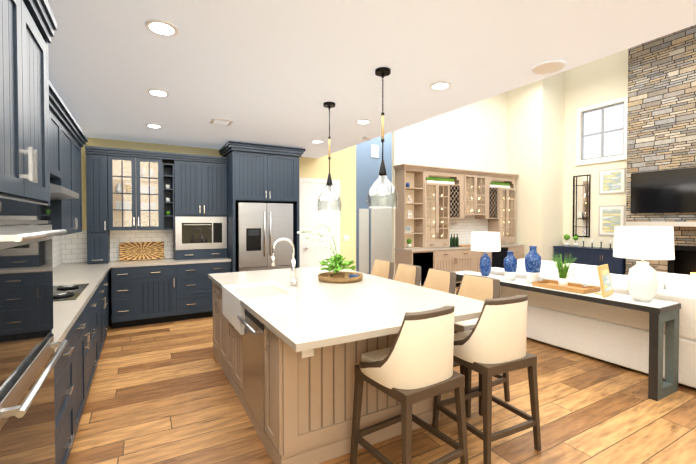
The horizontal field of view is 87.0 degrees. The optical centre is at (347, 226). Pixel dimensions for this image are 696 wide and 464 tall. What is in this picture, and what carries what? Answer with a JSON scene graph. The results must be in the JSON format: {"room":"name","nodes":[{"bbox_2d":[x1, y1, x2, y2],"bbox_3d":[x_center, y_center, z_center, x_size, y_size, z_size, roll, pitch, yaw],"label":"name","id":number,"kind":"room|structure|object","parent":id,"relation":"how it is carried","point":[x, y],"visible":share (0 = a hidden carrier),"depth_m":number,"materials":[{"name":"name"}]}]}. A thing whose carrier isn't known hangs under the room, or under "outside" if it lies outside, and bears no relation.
{"room":"kitchen and living room","nodes":[
{"label":"kitchen and living room","id":0,"kind":"room"},
{"bbox_2d":[76,92,506,319],"bbox_3d":[0.029,-1.387,7.803,9.990,5.600,0.100,-1,1,-29],"label":"wall","id":1,"kind":"structure","parent":0,"point":[473,136],"depth_m":8.68,"materials":[{"name":"paint"}]},
{"bbox_2d":[223,149,298,204],"bbox_3d":[-1.527,-0.849,6.437,1.050,0.830,0.769,-1,1,-29],"label":"upper cabinet","id":2,"kind":"object","parent":1,"relation":"attached to","point":[258,173],"depth_m":6.08,"materials":[{"name":"blue wood"}]},
{"bbox_2d":[235,202,292,271],"bbox_3d":[-1.517,0.506,6.442,0.930,1.820,0.752,-1,1,-29],"label":"fridge","id":3,"kind":"object","parent":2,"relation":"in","point":[261,228],"visible":0.69,"depth_m":6.11,"materials":[{"name":"silver metal"}]},
{"bbox_2d":[299,177,339,267],"bbox_3d":[-0.557,0.226,7.393,0.923,2.390,0.083,-1,1,-29],"label":"pantry door","id":4,"kind":"structure","parent":1,"relation":"in","point":[311,252],"depth_m":7.37,"materials":[{"name":"white"}]},
{"bbox_2d":[344,235,348,240],"bbox_3d":[-0.033,0.235,7.727,0.120,0.120,0.014,-1,1,-29],"label":"switch plate","id":5,"kind":"object","parent":1,"relation":"attached to","point":[346,237],"visible":0.67,"depth_m":7.71,"materials":[{"name":"white plastic"}]},
{"bbox_2d":[437,184,460,219],"bbox_3d":[2.465,-0.620,8.918,0.404,0.790,0.335,-1,1,-29],"label":"upper cabinet","id":6,"kind":"object","parent":1,"relation":"attached to","point":[448,195],"depth_m":8.77,"materials":[{"name":"beige wood"}]},
{"bbox_2d":[426,176,454,183],"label":"planter","id":7,"kind":"object","parent":6,"relation":"on","point":[451,181],"depth_m":8.62,"materials":[{"name":"white ceramic"}]},
{"bbox_2d":[477,188,500,219],"bbox_3d":[3.678,-0.631,9.600,0.404,0.790,0.335,-1,1,-29],"label":"upper cabinet","id":8,"kind":"object","parent":1,"relation":"attached to","point":[488,199],"depth_m":9.44,"materials":[{"name":"beige wood"}]},
{"bbox_2d":[405,226,410,232],"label":"framed picture","id":9,"kind":"object","parent":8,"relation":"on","point":[407,228],"depth_m":8.35,"materials":[{"name":"white paper"}]},
{"bbox_2d":[407,239,411,246],"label":"potted plant","id":10,"kind":"object","parent":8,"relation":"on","point":[409,241],"depth_m":8.27,"materials":[{"name":"green plant"}]},
{"bbox_2d":[490,181,509,187],"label":"planter","id":11,"kind":"object","parent":8,"relation":"on","point":[492,184],"depth_m":9.66,"materials":[{"name":"white ceramic"}]},
{"bbox_2d":[47,0,695,157],"bbox_3d":[0.071,-1.348,1.861,4.240,0.120,10.300,-1,1,-29],"label":"ceiling","id":12,"kind":"structure","parent":0,"point":[273,72],"depth_m":2.83,"materials":[{"name":"white paint"}]},
{"bbox_2d":[146,124,161,127],"bbox_3d":[-2.558,-1.330,4.839,0.189,0.014,0.189,-1,1,-35],"label":"recessed light","id":13,"kind":"object","parent":12,"relation":"in","point":[148,125],"depth_m":4.82,"materials":[{"name":"white"}]},
{"bbox_2d":[147,89,168,96],"bbox_3d":[-1.853,-1.310,3.588,0.189,0.014,0.189,-1,1,-35],"label":"recessed light","id":14,"kind":"object","parent":12,"relation":"in","point":[156,92],"depth_m":3.56,"materials":[{"name":"white"}]},
{"bbox_2d":[145,19,177,35],"bbox_3d":[-1.207,-1.290,2.381,0.189,0.014,0.189,1,1,37],"label":"recessed light","id":15,"kind":"object","parent":12,"relation":"in","point":[160,27],"depth_m":2.36,"materials":[{"name":"white"}]},
{"bbox_2d":[210,118,232,125],"bbox_3d":[-1.606,-1.326,4.650,0.240,0.016,0.240,-1,1,-29],"label":"ceiling vent","id":16,"kind":"object","parent":12,"relation":"in","point":[220,121],"visible":1,"depth_m":4.60,"materials":[{"name":"white metal"}]},
{"bbox_2d":[311,140,322,142],"bbox_3d":[-0.482,-1.346,5.788,0.189,0.014,0.189,-1,1,-35],"label":"recessed light","id":17,"kind":"object","parent":12,"relation":"in","point":[313,141],"depth_m":5.75,"materials":[{"name":"white"}]},
{"bbox_2d":[317,102,341,210],"bbox_3d":[-0.199,-0.747,3.945,0.264,1.149,0.264,-1,1,-29],"label":"pendant light","id":18,"kind":"object","parent":12,"relation":"hanging from","point":[329,105],"visible":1,"depth_m":3.93,"materials":[{"name":"clear glass"}]},
{"bbox_2d":[356,119,370,123],"bbox_3d":[0.194,-1.327,4.630,0.189,0.014,0.189,-1,1,-35],"label":"recessed light","id":19,"kind":"object","parent":12,"relation":"in","point":[361,121],"depth_m":4.59,"materials":[{"name":"white"}]},
{"bbox_2d":[367,67,397,208],"bbox_3d":[0.291,-0.733,3.073,0.264,1.149,0.264,-1,1,-29],"label":"pendant light","id":20,"kind":"object","parent":12,"relation":"hanging from","point":[381,72],"visible":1,"depth_m":3.06,"materials":[{"name":"clear glass"}]},
{"bbox_2d":[430,81,450,89],"bbox_3d":[0.857,-1.307,3.400,0.189,0.014,0.189,-1,1,-35],"label":"recessed light","id":21,"kind":"object","parent":12,"relation":"in","point":[441,85],"depth_m":3.37,"materials":[{"name":"white"}]},
{"bbox_2d":[530,60,566,73],"bbox_3d":[1.635,-1.300,2.998,0.260,0.013,0.260,-1,1,-29],"label":"ceiling speaker","id":22,"kind":"object","parent":12,"relation":"attached to","point":[550,66],"visible":0.94,"depth_m":2.98,"materials":[{"name":"white"}]},
{"bbox_2d":[356,132,391,273],"bbox_3d":[0.766,-1.424,10.052,4.400,5.600,0.100,-1,1,-29],"label":"wall","id":23,"kind":"structure","parent":0,"point":[367,170],"depth_m":9.88,"materials":[{"name":"blue paint"}]},
{"bbox_2d":[359,209,368,272],"bbox_3d":[0.423,0.383,9.818,0.306,1.735,0.020,-1,1,-29],"label":"trim","id":24,"kind":"structure","parent":23,"relation":"attached to","point":[363,240],"depth_m":9.81,"materials":[{"name":"white wood"}]},
{"bbox_2d":[371,144,378,157],"bbox_3d":[0.733,-2.052,9.952,0.240,0.340,0.020,-1,1,-29],"label":"air vent","id":25,"kind":"object","parent":23,"relation":"in","point":[374,151],"visible":0.98,"depth_m":9.95,"materials":[{"name":"white metal"}]},
{"bbox_2d":[371,191,391,270],"bbox_3d":[1.047,0.205,10.130,0.955,2.340,0.083,-1,1,-29],"label":"hall door","id":26,"kind":"structure","parent":23,"relation":"in","point":[381,234],"depth_m":10.09,"materials":[{"name":"white wood"}]},
{"bbox_2d":[67,286,695,463],"bbox_3d":[1.528,1.518,4.563,15.500,0.100,13.500,-1,1,-29],"label":"floor","id":27,"kind":"structure","parent":0,"point":[162,393],"depth_m":2.91,"materials":[{"name":"brown wood"}]},
{"bbox_2d":[0,0,67,463],"bbox_3d":[-1.488,0.260,1.271,0.715,2.525,0.966,-1,1,-29],"label":"tall cabinet","id":28,"kind":"object","parent":27,"relation":"on","point":[29,358],"visible":1,"depth_m":1.40,"materials":[{"name":"blue wood"}]},
{"bbox_2d":[54,318,77,463],"bbox_3d":[-1.931,1.070,1.994,0.638,0.880,0.702,-1,1,-29],"label":"base cabinet","id":29,"kind":"object","parent":27,"relation":"on","point":[75,366],"depth_m":2.16,"materials":[{"name":"blue wood"}]},
{"bbox_2d":[78,306,89,425],"bbox_3d":[-2.206,1.062,2.484,0.638,0.880,0.550,-1,1,-29],"label":"base cabinet","id":30,"kind":"object","parent":27,"relation":"on","point":[83,388],"depth_m":2.76,"materials":[{"name":"blue wood"}]},
{"bbox_2d":[86,288,101,386],"bbox_3d":[-2.574,1.051,3.138,0.638,0.880,1.078,-1,1,-29],"label":"base cabinet","id":31,"kind":"object","parent":27,"relation":"on","point":[93,307],"depth_m":3.37,"materials":[{"name":"blue wood"}]},
{"bbox_2d":[98,276,105,347],"bbox_3d":[-2.941,1.040,3.792,0.638,0.880,0.550,-1,1,-29],"label":"base cabinet","id":32,"kind":"object","parent":27,"relation":"on","point":[102,287],"depth_m":4.26,"materials":[{"name":"blue wood"}]},
{"bbox_2d":[106,320,109,334],"bbox_3d":[-3.180,1.033,4.216,0.638,0.880,0.552,-1,1,-29],"label":"base cabinet","id":33,"kind":"object","parent":27,"relation":"on","point":[107,321],"depth_m":4.61,"materials":[{"name":"blue wood"}]},
{"bbox_2d":[106,268,110,319],"bbox_3d":[-3.624,1.020,5.006,0.638,0.880,1.261,-1,1,-29],"label":"base cabinet","id":34,"kind":"object","parent":27,"relation":"on","point":[108,276],"depth_m":5.17,"materials":[{"name":"blue wood"}]},
{"bbox_2d":[52,261,113,352],"bbox_3d":[-2.841,0.568,3.617,0.649,0.069,4.437,-1,1,-29],"label":"countertop","id":35,"kind":"structure","parent":34,"relation":"on","point":[75,286],"depth_m":3.29,"materials":[{"name":"stone"}]},
{"bbox_2d":[86,154,116,263],"bbox_3d":[-3.676,-0.258,5.461,0.316,1.579,0.358,-1,1,-29],"label":"upper cabinet","id":36,"kind":"object","parent":35,"relation":"on","point":[101,171],"depth_m":5.31,"materials":[{"name":"blue wood"}]},
{"bbox_2d":[115,166,169,226],"bbox_3d":[-3.197,-0.457,5.734,0.742,0.970,0.130,-1,1,-29],"label":"contents","id":37,"kind":"object","parent":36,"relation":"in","point":[145,188],"visible":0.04,"depth_m":5.75,"materials":[{"name":"white ceramic"}]},
{"bbox_2d":[111,258,230,267],"bbox_3d":[-2.765,0.546,5.833,1.634,0.039,0.649,-1,1,-29],"label":"countertop","id":38,"kind":"structure","parent":34,"relation":"on","point":[168,261],"depth_m":5.62,"materials":[{"name":"stone"}]},
{"bbox_2d":[119,242,163,260],"bbox_3d":[-3.277,0.383,5.847,0.620,0.284,0.088,-1,1,-29],"label":"wicker tray","id":39,"kind":"object","parent":38,"relation":"on","point":[139,250],"visible":0.98,"depth_m":5.83,"materials":[{"name":"brown wicker"}]},
{"bbox_2d":[169,158,227,259],"bbox_3d":[-2.477,-0.269,6.128,0.828,1.579,0.371,-1,1,-29],"label":"upper cabinet","id":40,"kind":"object","parent":38,"relation":"on","point":[195,220],"depth_m":5.97,"materials":[{"name":"blue wood"}]},
{"bbox_2d":[111,267,138,328],"bbox_3d":[-3.339,1.012,5.523,0.342,0.880,0.639,-1,1,-29],"label":"base cabinet","id":41,"kind":"object","parent":27,"relation":"on","point":[124,280],"depth_m":5.25,"materials":[{"name":"blue wood"}]},
{"bbox_2d":[139,264,178,324],"bbox_3d":[-3.004,1.008,5.712,0.555,0.880,0.639,-1,1,-29],"label":"base cabinet","id":42,"kind":"object","parent":27,"relation":"on","point":[143,295],"depth_m":5.47,"materials":[{"name":"blue wood"}]},
{"bbox_2d":[179,262,230,320],"bbox_3d":[-2.436,1.003,6.031,0.875,0.880,0.639,-1,1,-29],"label":"base cabinet","id":43,"kind":"object","parent":27,"relation":"on","point":[195,287],"depth_m":5.73,"materials":[{"name":"blue wood"}]},
{"bbox_2d":[210,278,439,463],"bbox_3d":[-0.461,1.045,3.550,1.341,0.879,2.434,-1,1,-29],"label":"kitchen island","id":44,"kind":"object","parent":27,"relation":"on","point":[287,355],"depth_m":2.43,"materials":[{"name":"beige wood"}]},
{"bbox_2d":[208,266,359,285],"bbox_3d":[-0.723,0.571,4.337,1.630,0.040,0.860,-1,1,-29],"label":"island countertop","id":45,"kind":"structure","parent":44,"relation":"on","point":[305,272],"depth_m":4.18,"materials":[{"name":"white stone"}]},
{"bbox_2d":[220,282,295,301],"bbox_3d":[-0.818,0.690,3.357,0.513,0.235,0.756,-1,1,-29],"label":"sink","id":46,"kind":"object","parent":45,"relation":"in","point":[238,290],"depth_m":3.50,"materials":[{"name":"white ceramic"}]},
{"bbox_2d":[297,221,362,282],"bbox_3d":[-0.190,0.249,3.872,0.670,0.617,0.596,-1,1,-29],"label":"centerpiece","id":47,"kind":"object","parent":45,"relation":"on","point":[336,265],"visible":1,"depth_m":3.84,"materials":[{"name":"wood"},{"name":"green leaves"}]},
{"bbox_2d":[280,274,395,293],"bbox_3d":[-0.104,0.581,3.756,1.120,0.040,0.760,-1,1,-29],"label":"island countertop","id":48,"kind":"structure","parent":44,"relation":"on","point":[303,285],"depth_m":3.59,"materials":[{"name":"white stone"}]},
{"bbox_2d":[271,238,295,285],"bbox_3d":[-0.620,0.334,3.498,0.245,0.460,0.117,-1,1,-29],"label":"faucet","id":49,"kind":"object","parent":48,"relation":"on","point":[293,272],"visible":1,"depth_m":3.50,"materials":[{"name":"silver metal"}]},
{"bbox_2d":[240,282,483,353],"bbox_3d":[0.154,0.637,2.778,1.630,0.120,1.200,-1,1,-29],"label":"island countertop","id":50,"kind":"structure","parent":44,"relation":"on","point":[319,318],"depth_m":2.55,"materials":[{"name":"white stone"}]},
{"bbox_2d":[370,260,393,279],"bbox_3d":[0.298,0.948,4.516,0.526,1.040,0.504,-1,1,-30],"label":"stool","id":51,"kind":"object","parent":27,"relation":"on","point":[383,268],"visible":0.1,"depth_m":4.61,"materials":[{"name":"beige fabric"}]},
{"bbox_2d":[393,263,420,285],"bbox_3d":[0.538,0.955,4.089,0.526,1.040,0.504,-1,1,-29],"label":"stool","id":52,"kind":"object","parent":27,"relation":"on","point":[408,273],"visible":0.1,"depth_m":4.18,"materials":[{"name":"beige fabric"}]},
{"bbox_2d":[350,305,467,463],"bbox_3d":[0.364,0.986,2.236,0.504,1.040,0.526,-1,1,-33],"label":"stool","id":53,"kind":"object","parent":27,"relation":"on","point":[413,364],"visible":1,"depth_m":2.05,"materials":[{"name":"brown wood"}]},
{"bbox_2d":[395,248,436,286],"bbox_3d":[1.517,0.966,8.261,0.674,0.880,0.622,-1,1,-29],"label":"base cabinet","id":54,"kind":"object","parent":27,"relation":"on","point":[426,260],"depth_m":8.04,"materials":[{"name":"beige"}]},
{"bbox_2d":[422,268,461,373],"bbox_3d":[0.788,0.963,3.645,0.526,1.040,0.504,0,1,-27],"label":"stool","id":55,"kind":"object","parent":27,"relation":"on","point":[441,280],"visible":0.12,"depth_m":3.72,"materials":[{"name":"beige fabric"}]},
{"bbox_2d":[437,248,476,286],"bbox_3d":[2.330,0.959,8.719,1.293,0.880,0.622,-1,1,-29],"label":"base cabinet","id":56,"kind":"object","parent":27,"relation":"on","point":[449,259],"depth_m":8.47,"materials":[{"name":"beige wood"}]},
{"bbox_2d":[401,244,512,251],"bbox_3d":[2.850,0.494,9.000,3.750,0.040,0.628,-1,1,-29],"label":"countertop","id":57,"kind":"structure","parent":56,"relation":"on","point":[502,245],"depth_m":8.14,"materials":[{"name":"beige stone"}]},
{"bbox_2d":[450,234,470,246],"bbox_3d":[2.854,0.317,9.005,1.008,0.310,0.297,-1,1,-29],"label":"bottles","id":58,"kind":"object","parent":57,"relation":"on","point":[454,241],"depth_m":8.77,"materials":[{"name":"green glass"}]},
{"bbox_2d":[453,274,509,417],"bbox_3d":[1.033,0.970,3.209,0.526,1.040,0.504,-1,1,-31],"label":"stool","id":59,"kind":"object","parent":27,"relation":"on","point":[481,288],"visible":0.29,"depth_m":3.14,"materials":[{"name":"brown wood"}]},
{"bbox_2d":[477,251,492,272],"bbox_3d":[3.099,0.951,9.151,0.678,0.880,0.622,-1,1,-29],"label":"base cabinet","id":60,"kind":"object","parent":27,"relation":"on","point":[479,254],"depth_m":8.85,"materials":[{"name":"beige wood"}]},
{"bbox_2d":[432,295,540,463],"bbox_3d":[0.961,0.980,2.583,0.504,1.040,0.526,0,1,-26],"label":"stool","id":61,"kind":"object","parent":27,"relation":"on","point":[490,344],"visible":0.9,"depth_m":2.37,"materials":[{"name":"beige fabric"}]},
{"bbox_2d":[493,248,508,267],"bbox_3d":[3.661,0.946,9.467,0.725,0.880,0.622,-1,1,-29],"label":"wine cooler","id":62,"kind":"object","parent":27,"relation":"on","point":[498,257],"depth_m":9.20,"materials":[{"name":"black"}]},
{"bbox_2d":[509,244,524,259],"bbox_3d":[4.201,0.941,9.771,0.626,0.880,0.622,-1,1,-29],"label":"base cabinet","id":63,"kind":"object","parent":27,"relation":"on","point":[518,249],"depth_m":9.56,"materials":[{"name":"beige wood"}]},
{"bbox_2d":[455,271,680,400],"bbox_3d":[2.216,1.072,4.311,0.420,0.800,2.500,-1,1,-29],"label":"console table","id":64,"kind":"object","parent":27,"relation":"on","point":[661,312],"visible":0.56,"depth_m":3.30,"materials":[{"name":"grey wood"}]},
{"bbox_2d":[471,232,500,275],"bbox_3d":[1.857,0.365,4.958,0.380,0.590,0.380,-1,1,-29],"label":"table lamp","id":65,"kind":"object","parent":64,"relation":"on","point":[485,242],"visible":1,"depth_m":4.83,"materials":[{"name":"fabric"}]},
{"bbox_2d":[504,251,516,280],"bbox_3d":[2.035,0.486,4.602,0.160,0.360,0.158,-1,1,-29],"label":"vase","id":66,"kind":"object","parent":64,"relation":"on","point":[510,264],"visible":1,"depth_m":4.55,"materials":[{"name":"blue ceramic"}]},
{"bbox_2d":[525,246,540,283],"bbox_3d":[2.211,0.449,4.390,0.180,0.440,0.177,-1,1,-29],"label":"vase","id":67,"kind":"object","parent":64,"relation":"on","point":[532,262],"visible":0.96,"depth_m":4.33,"materials":[{"name":"blue ceramic"}]},
{"bbox_2d":[532,278,599,293],"bbox_3d":[2.381,0.638,4.030,0.320,0.074,0.560,-1,1,-29],"label":"decorative tray","id":68,"kind":"object","parent":64,"relation":"on","point":[570,287],"visible":1,"depth_m":3.96,"materials":[{"name":"brown wood"}]},
{"bbox_2d":[550,253,579,286],"bbox_3d":[2.379,0.470,4.056,0.232,0.386,0.289,-1,1,-29],"label":"potted grass","id":69,"kind":"object","parent":68,"relation":"on","point":[562,278],"depth_m":4.03,"materials":[{"name":"green plant"}]},
{"bbox_2d":[595,264,612,296],"bbox_3d":[2.544,0.531,3.672,0.300,0.300,0.122,-1,1,-41],"label":"framed picture","id":70,"kind":"object","parent":64,"relation":"on","point":[605,281],"visible":0.95,"depth_m":3.61,"materials":[{"name":"gold metal"}]},
{"bbox_2d":[613,226,674,301],"bbox_3d":[2.738,0.341,3.411,0.450,0.690,0.450,-1,1,-29],"label":"table lamp","id":71,"kind":"object","parent":64,"relation":"on","point":[642,243],"visible":1,"depth_m":3.31,"materials":[{"name":"white fabric"}]},
{"bbox_2d":[553,245,625,274],"bbox_3d":[5.918,0.952,8.982,0.502,0.885,1.593,-1,1,-29],"label":"sideboard","id":72,"kind":"object","parent":27,"relation":"on","point":[595,256],"visible":0.58,"depth_m":8.74,"materials":[{"name":"blue wood"}]},
{"bbox_2d":[564,234,611,248],"bbox_3d":[5.951,0.319,8.935,0.195,0.380,1.402,-1,1,-29],"label":"decor","id":73,"kind":"object","parent":72,"relation":"on","point":[567,237],"visible":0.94,"depth_m":9.27,"materials":[{"name":"black metal"}]},
{"bbox_2d":[490,259,695,387],"bbox_3d":[3.203,0.978,4.217,1.050,0.990,3.170,-1,1,-29],"label":"sofa","id":74,"kind":"object","parent":27,"relation":"on","point":[613,334],"visible":0.44,"depth_m":3.96,"materials":[{"name":"fabric"}]},
{"bbox_2d":[407,210,411,217],"bbox_3d":[1.397,-0.284,8.291,0.122,0.177,0.030,-1,1,-29],"label":"letter","id":75,"kind":"object","parent":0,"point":[408,211],"visible":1,"depth_m":8.27,"materials":[{"name":"white ceramic"}]},
{"bbox_2d":[507,71,564,260],"bbox_3d":[5.093,-1.424,10.059,1.050,5.600,1.130,-1,1,-29],"label":"wall","id":76,"kind":"structure","parent":0,"point":[535,136],"depth_m":9.59,"materials":[{"name":"beige paint"}]},
{"bbox_2d":[425,240,514,247],"bbox_3d":[3.111,0.395,9.094,3.177,0.141,0.020,-1,1,-29],"label":"drawers","id":77,"kind":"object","parent":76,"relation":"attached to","point":[428,243],"depth_m":8.55,"materials":[{"name":"brown wood"}]},
{"bbox_2d":[563,49,627,247],"bbox_3d":[8.056,-1.353,5.759,0.100,5.600,9.270,-1,1,-29],"label":"wall","id":78,"kind":"structure","parent":0,"point":[600,80],"depth_m":9.17,"materials":[{"name":"beige paint"}]},
{"bbox_2d":[573,174,590,236],"bbox_3d":[5.921,-0.529,9.344,0.120,1.571,0.417,-1,1,-29],"label":"sconce","id":79,"kind":"object","parent":78,"relation":"attached to","point":[581,202],"visible":0.92,"depth_m":9.35,"materials":[{"name":"black metal"}]},
{"bbox_2d":[575,96,627,165],"bbox_3d":[6.199,-2.291,8.966,0.120,1.450,1.197,-1,1,-29],"label":"window","id":80,"kind":"structure","parent":78,"relation":"in","point":[580,135],"depth_m":8.98,"materials":[{"name":"white wood"}]},
{"bbox_2d":[598,205,625,235],"bbox_3d":[6.300,-0.149,8.773,0.026,0.726,0.567,-1,1,-29],"label":"framed artwork","id":81,"kind":"object","parent":78,"relation":"attached to","point":[611,217],"visible":0.81,"depth_m":8.78,"materials":[{"name":"white paper"}]},
{"bbox_2d":[599,168,625,194],"bbox_3d":[6.300,-1.083,8.757,0.026,0.588,0.567,-1,1,-29],"label":"framed artwork","id":82,"kind":"object","parent":78,"relation":"attached to","point":[612,181],"visible":0.98,"depth_m":8.74,"materials":[{"name":"white paper"}]},
{"bbox_2d":[625,25,695,274],"bbox_3d":[8.213,-1.335,4.967,0.399,5.590,7.535,-1,1,-29],"label":"stone wall","id":83,"kind":"structure","parent":78,"relation":"attached to","point":[661,122],"depth_m":7.58,"materials":[{"name":"grey stone"}]},
{"bbox_2d":[625,222,695,226],"bbox_3d":[7.277,0.051,6.024,0.219,0.260,4.655,-1,1,-29],"label":"mantel shelf","id":84,"kind":"object","parent":83,"relation":"attached to","point":[687,224],"visible":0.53,"depth_m":7.42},
{"bbox_2d":[631,167,695,212],"bbox_3d":[6.635,-0.720,7.313,0.062,0.867,1.700,-1,1,-29],"label":"tv","id":85,"kind":"object","parent":83,"relation":"attached to","point":[669,191],"visible":1,"depth_m":7.52,"materials":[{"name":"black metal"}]},
{"bbox_2d":[668,245,695,274],"bbox_3d":[7.379,0.802,6.372,0.275,0.822,2.831,-1,1,-29],"label":"fireplace insert","id":86,"kind":"object","parent":83,"relation":"in","point":[671,262],"visible":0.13,"depth_m":7.39,"materials":[{"name":"black metal"}]},
{"bbox_3d":[-1.758,0.128,0.914,0.100,2.800,10.400,-1,1,-29],"label":"wall","id":87,"kind":"structure","parent":0,"visible":0},
{"bbox_2d":[49,101,52,176],"bbox_3d":[-2.594,-0.748,2.859,0.359,0.585,0.534,-1,1,-29],"label":"upper cabinet","id":88,"kind":"object","parent":87,"relation":"attached to","point":[50,102],"depth_m":3.17,"materials":[{"name":"blue wood"}]},
{"bbox_2d":[50,105,60,180],"bbox_3d":[-2.795,-0.753,3.217,0.359,0.585,0.544,-1,1,-29],"label":"upper cabinet","id":89,"kind":"object","parent":87,"relation":"attached to","point":[56,116],"depth_m":3.41,"materials":[{"name":"blue wood"}]},
{"bbox_2d":[52,235,62,267],"bbox_3d":[-3.120,0.326,3.456,0.011,0.476,4.437,-1,1,-29],"label":"tile backsplash","id":90,"kind":"structure","parent":87,"relation":"attached to","point":[57,245],"depth_m":5.10,"materials":[{"name":"white tile"}]},
{"bbox_2d":[50,117,76,235],"bbox_3d":[-3.116,-0.488,3.791,0.359,1.135,0.764,-1,1,-29],"label":"upper cabinet","id":91,"kind":"object","parent":87,"relation":"attached to","point":[68,139],"depth_m":3.87,"materials":[{"name":"blue wood"}]},
{"bbox_2d":[50,183,78,199],"bbox_3d":[-2.635,-0.333,3.081,0.499,0.230,0.930,-1,1,-29],"label":"range hood","id":92,"kind":"object","parent":87,"relation":"attached to","point":[58,192],"visible":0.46,"depth_m":3.05,"materials":[{"name":"metal"}]},
{"bbox_2d":[77,137,81,232],"bbox_3d":[-3.428,-0.497,4.346,0.359,1.135,0.764,-1,1,-29],"label":"upper cabinet","id":93,"kind":"object","parent":87,"relation":"attached to","point":[79,175],"depth_m":4.64,"materials":[{"name":"blue wood"}]},
{"bbox_2d":[62,230,172,262],"bbox_3d":[-3.196,0.284,5.952,2.264,0.476,0.011,-1,1,-29],"label":"tile backsplash","id":94,"kind":"structure","parent":87,"relation":"attached to","point":[70,248],"depth_m":5.71,"materials":[{"name":"white tile"}]},
{"label":"outside","id":95,"kind":"structure","parent":0,"visible":0},
{"bbox_2d":[584,104,622,158],"bbox_3d":[6.460,-2.308,9.113,0.020,2.240,1.977,-1,1,-29],"label":"sky","id":96,"kind":"structure","parent":95,"point":[613,120],"depth_m":9.16,"materials":[{"name":"white"}]}
]}

